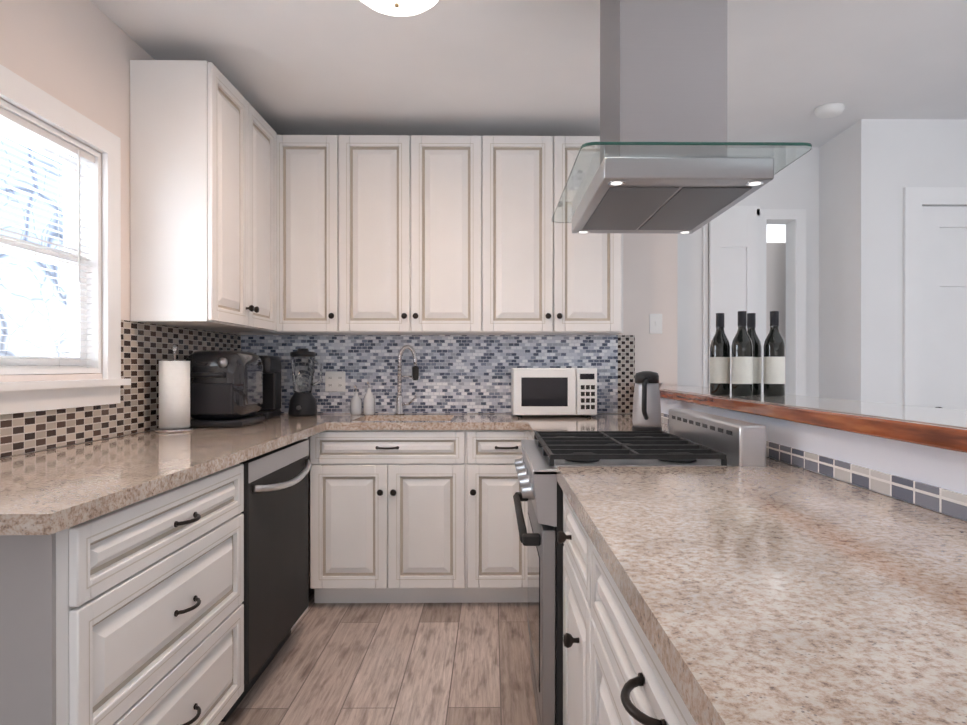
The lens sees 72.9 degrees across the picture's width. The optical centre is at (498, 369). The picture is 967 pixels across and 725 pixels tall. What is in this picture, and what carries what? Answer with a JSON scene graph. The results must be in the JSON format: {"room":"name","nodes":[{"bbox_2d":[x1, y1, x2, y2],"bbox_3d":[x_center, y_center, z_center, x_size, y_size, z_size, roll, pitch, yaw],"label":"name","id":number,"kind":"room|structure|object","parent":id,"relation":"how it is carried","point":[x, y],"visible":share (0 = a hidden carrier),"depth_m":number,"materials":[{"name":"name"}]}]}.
{"room":"kitchen","nodes":[
{"label":"kitchen","id":0,"kind":"room"},
{"bbox_2d":[0,0,239,458],"bbox_3d":[-1.508,-0.068,-1.130,0.120,2.520,10.080,0,0,-1],"label":"wall","id":1,"kind":"structure","parent":0,"point":[77,55],"depth_m":2.33,"materials":[{"name":"paint"}]},
{"bbox_2d":[0,64,130,414],"bbox_3d":[-1.513,-0.379,1.949,0.168,1.025,1.210,0,0,-1],"label":"window","id":2,"kind":"structure","parent":1,"relation":"in","point":[39,103],"depth_m":2.39,"materials":[{"name":"white wood"}]},
{"bbox_2d":[0,107,94,366],"bbox_3d":[-1.505,-0.396,1.949,0.038,0.779,0.956,0,0,-1],"label":"window blinds","id":3,"kind":"object","parent":2,"relation":"attached to","point":[21,124],"visible":1,"depth_m":2.17,"materials":[{"name":"white plastic"}]},
{"bbox_2d":[0,320,240,457],"bbox_3d":[-1.480,0.033,2.441,0.008,0.453,2.681,0,0,-1],"label":"backsplash","id":4,"kind":"structure","parent":1,"relation":"attached to","point":[145,348],"depth_m":2.61,"materials":[{"name":"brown tile"}]},
{"bbox_2d":[130,60,276,331],"bbox_3d":[-1.306,-0.720,3.050,0.362,1.050,0.826,0,0,-1],"label":"upper cabinet","id":5,"kind":"object","parent":1,"relation":"attached to","point":[203,218],"visible":0.98,"depth_m":2.64,"materials":[{"name":"wood"}]},
{"bbox_2d":[218,572,537,724],"bbox_3d":[1.236,1.214,0.051,5.630,0.050,12.620,0,0,-1],"label":"floor","id":6,"kind":"structure","parent":0,"point":[399,664],"depth_m":2.58,"materials":[{"name":"brown wood"}]},
{"bbox_2d":[0,442,251,724],"bbox_3d":[-1.154,0.724,1.738,0.624,0.920,0.873,0,0,-1],"label":"base cabinet","id":7,"kind":"object","parent":6,"relation":"on","point":[122,563],"depth_m":1.54,"materials":[{"name":"wood"}]},
{"bbox_2d":[221,439,310,721],"bbox_3d":[-1.111,0.746,2.551,0.657,0.872,0.722,0,0,-1],"label":"dishwasher","id":8,"kind":"object","parent":6,"relation":"on","point":[275,513],"visible":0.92,"depth_m":2.45,"materials":[{"name":"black metal"}]},
{"bbox_2d":[304,414,471,602],"bbox_3d":[-0.545,0.719,3.499,0.762,0.920,0.584,0,0,-1],"label":"base cabinet","id":9,"kind":"object","parent":6,"relation":"on","point":[389,492],"depth_m":3.21,"materials":[{"name":"wood"}]},
{"bbox_2d":[155,344,193,432],"bbox_3d":[-1.362,0.078,2.752,0.150,0.364,0.150,0,0,-1],"label":"paper towel","id":10,"kind":"object","parent":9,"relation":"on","point":[174,395],"visible":1,"depth_m":2.70,"materials":[{"name":"white paper"}]},
{"bbox_2d":[186,350,264,427],"bbox_3d":[-1.275,0.087,3.029,0.280,0.344,0.378,0,0,-1],"label":"toaster oven","id":11,"kind":"object","parent":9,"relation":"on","point":[226,388],"visible":0.81,"depth_m":2.90,"materials":[{"name":"black plastic"}]},
{"bbox_2d":[256,355,280,419],"bbox_3d":[-1.254,0.093,3.454,0.160,0.329,0.222,0,0,-1],"label":"coffee brewer","id":12,"kind":"object","parent":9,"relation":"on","point":[271,406],"visible":0.46,"depth_m":3.45,"materials":[{"name":"black plastic"}]},
{"bbox_2d":[288,348,321,416],"bbox_3d":[-1.066,0.072,3.612,0.184,0.371,0.162,0,0,-1],"label":"blender","id":13,"kind":"object","parent":9,"relation":"on","point":[302,402],"visible":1,"depth_m":3.56,"materials":[{"name":"clear glass"}]},
{"bbox_2d":[350,385,361,414],"bbox_3d":[-0.807,0.172,3.704,0.062,0.170,0.073,0,0,-1],"label":"soap dispenser","id":14,"kind":"object","parent":9,"relation":"on","point":[356,405],"visible":1,"depth_m":3.69,"materials":[{"name":"white ceramic"}]},
{"bbox_2d":[363,381,374,414],"bbox_3d":[-0.732,0.162,3.694,0.062,0.190,0.073,0,0,-1],"label":"soap dispenser","id":15,"kind":"object","parent":9,"relation":"on","point":[368,403],"visible":1,"depth_m":3.68,"materials":[{"name":"white ceramic"}]},
{"bbox_2d":[394,345,418,414],"bbox_3d":[-0.522,0.059,3.715,0.138,0.396,0.061,0,0,-1],"label":"faucet","id":16,"kind":"object","parent":9,"relation":"on","point":[400,403],"visible":1,"depth_m":3.70,"materials":[{"name":"silver metal"}]},
{"bbox_2d":[468,414,535,602],"bbox_3d":[0.003,0.719,3.504,0.333,0.920,0.584,0,0,-1],"label":"base cabinet","id":17,"kind":"object","parent":6,"relation":"on","point":[497,557],"depth_m":3.21,"materials":[{"name":"wood"}]},
{"bbox_2d":[511,368,596,416],"bbox_3d":[0.299,0.125,3.628,0.450,0.264,0.322,0,0,-1],"label":"microwave","id":18,"kind":"object","parent":17,"relation":"on","point":[553,391],"visible":1,"depth_m":3.47,"materials":[{"name":"white plastic"}]},
{"bbox_2d":[632,371,661,430],"bbox_3d":[0.628,0.134,2.735,0.131,0.252,0.159,0,0,-1],"label":"kettle","id":19,"kind":"object","parent":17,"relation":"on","point":[646,408],"visible":0.98,"depth_m":2.71,"materials":[{"name":"silver metal"}]},
{"bbox_2d":[513,409,765,724],"bbox_3d":[0.393,0.668,2.147,0.672,1.030,0.730,0,0,-1],"label":"stove","id":20,"kind":"object","parent":6,"relation":"on","point":[693,438],"visible":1,"depth_m":1.86,"materials":[{"name":"silver metal"}]},
{"bbox_2d":[557,462,880,724],"bbox_3d":[0.494,0.724,1.523,0.637,0.920,0.489,0,0,-1],"label":"base cabinet","id":21,"kind":"object","parent":6,"relation":"on","point":[576,482],"depth_m":1.56,"materials":[{"name":"stone"}]},
{"bbox_2d":[580,494,966,724],"bbox_3d":[0.502,0.727,0.751,0.637,0.920,1.055,0,0,-1],"label":"base cabinet","id":22,"kind":"object","parent":6,"relation":"on","point":[774,592],"depth_m":0.79,"materials":[{"name":"stone"}]},
{"bbox_2d":[240,233,677,571],"bbox_3d":[-0.228,-0.082,3.863,2.540,2.520,0.120,0,0,-1],"label":"wall","id":23,"kind":"structure","parent":0,"point":[650,273],"depth_m":3.81,"materials":[{"name":"paint"}]},
{"bbox_2d":[271,135,338,334],"bbox_3d":[-1.037,-0.722,3.629,0.367,1.050,0.318,0,0,-1],"label":"upper cabinet","id":24,"kind":"object","parent":23,"relation":"attached to","point":[307,166],"depth_m":3.47,"materials":[{"name":"wood"}]},
{"bbox_2d":[339,135,482,334],"bbox_3d":[-0.472,-0.722,3.634,0.763,1.050,0.318,0,0,-1],"label":"upper cabinet","id":25,"kind":"object","parent":23,"relation":"attached to","point":[420,235],"depth_m":3.48,"materials":[{"name":"wood"}]},
{"bbox_2d":[241,335,634,412],"bbox_3d":[-0.348,0.029,3.798,2.280,0.453,0.008,0,0,-1],"label":"backsplash","id":26,"kind":"structure","parent":23,"relation":"attached to","point":[464,373],"depth_m":3.79,"materials":[{"name":"grey tile"}]},
{"bbox_2d":[325,371,344,391],"bbox_3d":[-0.944,0.071,3.782,0.117,0.117,0.011,0,0,-1],"label":"electrical outlet plate","id":27,"kind":"object","parent":26,"relation":"attached to","point":[334,381],"visible":1,"depth_m":3.78,"materials":[{"name":"white plastic"}]},
{"bbox_2d":[483,136,622,334],"bbox_3d":[0.288,-0.722,3.642,0.758,1.050,0.318,0,0,-1],"label":"upper cabinet","id":28,"kind":"object","parent":23,"relation":"attached to","point":[541,277],"depth_m":3.48,"materials":[{"name":"wood"}]},
{"bbox_2d":[649,314,661,333],"bbox_3d":[0.915,-0.265,3.807,0.075,0.115,0.014,0,0,-1],"label":"switch plate","id":29,"kind":"object","parent":23,"relation":"attached to","point":[655,323],"visible":1,"depth_m":3.81,"materials":[{"name":"white plastic"}]},
{"bbox_2d":[90,0,966,146],"bbox_3d":[1.236,-1.356,0.044,5.630,0.050,12.620,0,0,-1],"label":"ceiling","id":30,"kind":"structure","parent":0,"point":[439,67],"depth_m":2.84,"materials":[{"name":"paint"}]},
{"bbox_2d":[360,0,437,16],"bbox_3d":[-0.347,-1.284,2.228,0.336,0.106,0.336,0,0,-1],"label":"ceiling light","id":31,"kind":"object","parent":30,"relation":"attached to","point":[401,8],"visible":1,"depth_m":2.26,"materials":[{"name":"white glass"}]},
{"bbox_2d":[552,0,811,233],"bbox_3d":[0.509,-0.922,2.118,0.600,0.826,0.900,0,0,-1],"label":"range hood","id":32,"kind":"object","parent":30,"relation":"hanging from","point":[663,155],"visible":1,"depth_m":1.95,"materials":[{"name":"silver glass"}]},
{"bbox_2d":[814,103,844,117],"bbox_3d":[1.697,-1.322,3.359,0.140,0.036,0.140,0,0,-1],"label":"smoke detector","id":33,"kind":"object","parent":30,"relation":"attached to","point":[828,110],"visible":1,"depth_m":3.32,"materials":[{"name":"white plastic"}]},
{"bbox_2d":[677,147,818,396],"bbox_3d":[1.550,-0.083,4.011,1.020,2.520,0.140,0,0,-1],"label":"wall","id":34,"kind":"structure","parent":0,"point":[794,185],"depth_m":3.96,"materials":[{"name":"paint"}]},
{"bbox_2d":[702,206,759,388],"bbox_3d":[1.401,0.098,3.930,0.340,2.160,0.057,0,0,-1],"label":"closet door","id":35,"kind":"structure","parent":34,"relation":"in","point":[732,261],"depth_m":3.92,"materials":[{"name":"white wood"}]},
{"bbox_2d":[757,187,966,405],"bbox_3d":[2.358,0.103,3.733,1.610,2.150,0.470,0,0,-1],"label":"door frame","id":36,"kind":"structure","parent":34,"relation":"attached to","point":[915,199],"depth_m":3.50,"materials":[{"name":"white wood"}]},
{"bbox_2d":[660,398,966,520],"bbox_3d":[0.883,0.665,1.435,0.146,1.040,4.758,0,0,-1],"label":"wall","id":37,"kind":"structure","parent":0,"point":[931,478],"depth_m":1.43,"materials":[{"name":"paint"}]},
{"bbox_2d":[631,385,966,452],"bbox_3d":[0.974,0.122,1.424,0.365,0.042,4.776,0,0,-1],"label":"bar","id":38,"kind":"object","parent":37,"relation":"attached to","point":[943,428],"visible":0.98,"depth_m":1.60,"materials":[{"name":"brown wood"}]},
{"bbox_2d":[710,313,729,394],"bbox_3d":[0.851,-0.058,2.514,0.074,0.314,0.075,0,0,-1],"label":"wine bottle","id":39,"kind":"object","parent":38,"relation":"on","point":[720,364],"visible":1,"depth_m":2.48,"materials":[{"name":"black glass"}]},
{"bbox_2d":[731,311,752,395],"bbox_3d":[0.901,-0.058,2.425,0.074,0.314,0.075,0,0,-1],"label":"wine bottle","id":40,"kind":"object","parent":38,"relation":"on","point":[742,367],"visible":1,"depth_m":2.40,"materials":[{"name":"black glass"}]},
{"bbox_2d":[747,313,761,394],"bbox_3d":[0.971,-0.058,2.515,0.074,0.314,0.075,0,0,-1],"label":"wine bottle","id":41,"kind":"object","parent":38,"relation":"on","point":[757,352],"visible":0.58,"depth_m":2.48,"materials":[{"name":"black glass"}]},
{"bbox_2d":[763,311,784,395],"bbox_3d":[1.021,-0.058,2.426,0.074,0.314,0.075,0,0,-1],"label":"wine bottle","id":42,"kind":"object","parent":38,"relation":"on","point":[774,366],"visible":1,"depth_m":2.40,"materials":[{"name":"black glass"}]},
{"bbox_2d":[819,119,883,402],"bbox_3d":[2.003,-0.082,3.741,0.120,2.520,0.450,0,0,-1],"label":"wall","id":43,"kind":"structure","parent":0,"point":[851,167],"depth_m":3.60,"materials":[{"name":"paint"}]},
{"bbox_2d":[883,119,966,404],"bbox_3d":[2.980,-0.082,3.586,1.830,2.520,0.120,0,0,-1],"label":"wall","id":44,"kind":"structure","parent":0,"point":[925,152],"depth_m":3.52,"materials":[{"name":"paint"}]},
{"bbox_2d":[922,206,966,409],"bbox_3d":[2.668,0.148,3.511,0.807,2.050,0.112,0,0,-1],"label":"door","id":45,"kind":"structure","parent":44,"relation":"in","point":[944,306],"depth_m":3.53,"materials":[{"name":"white wood"}]},
{"label":"outside","id":46,"kind":"structure","parent":0,"visible":0},
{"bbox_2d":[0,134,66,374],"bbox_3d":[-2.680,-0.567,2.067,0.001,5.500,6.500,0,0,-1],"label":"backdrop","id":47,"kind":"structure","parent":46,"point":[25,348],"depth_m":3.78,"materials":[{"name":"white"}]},
{"bbox_2d":[766,224,785,393],"bbox_3d":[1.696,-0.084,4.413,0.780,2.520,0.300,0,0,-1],"label":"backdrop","id":48,"kind":"structure","parent":46,"point":[776,269],"depth_m":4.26,"materials":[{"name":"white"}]}
]}

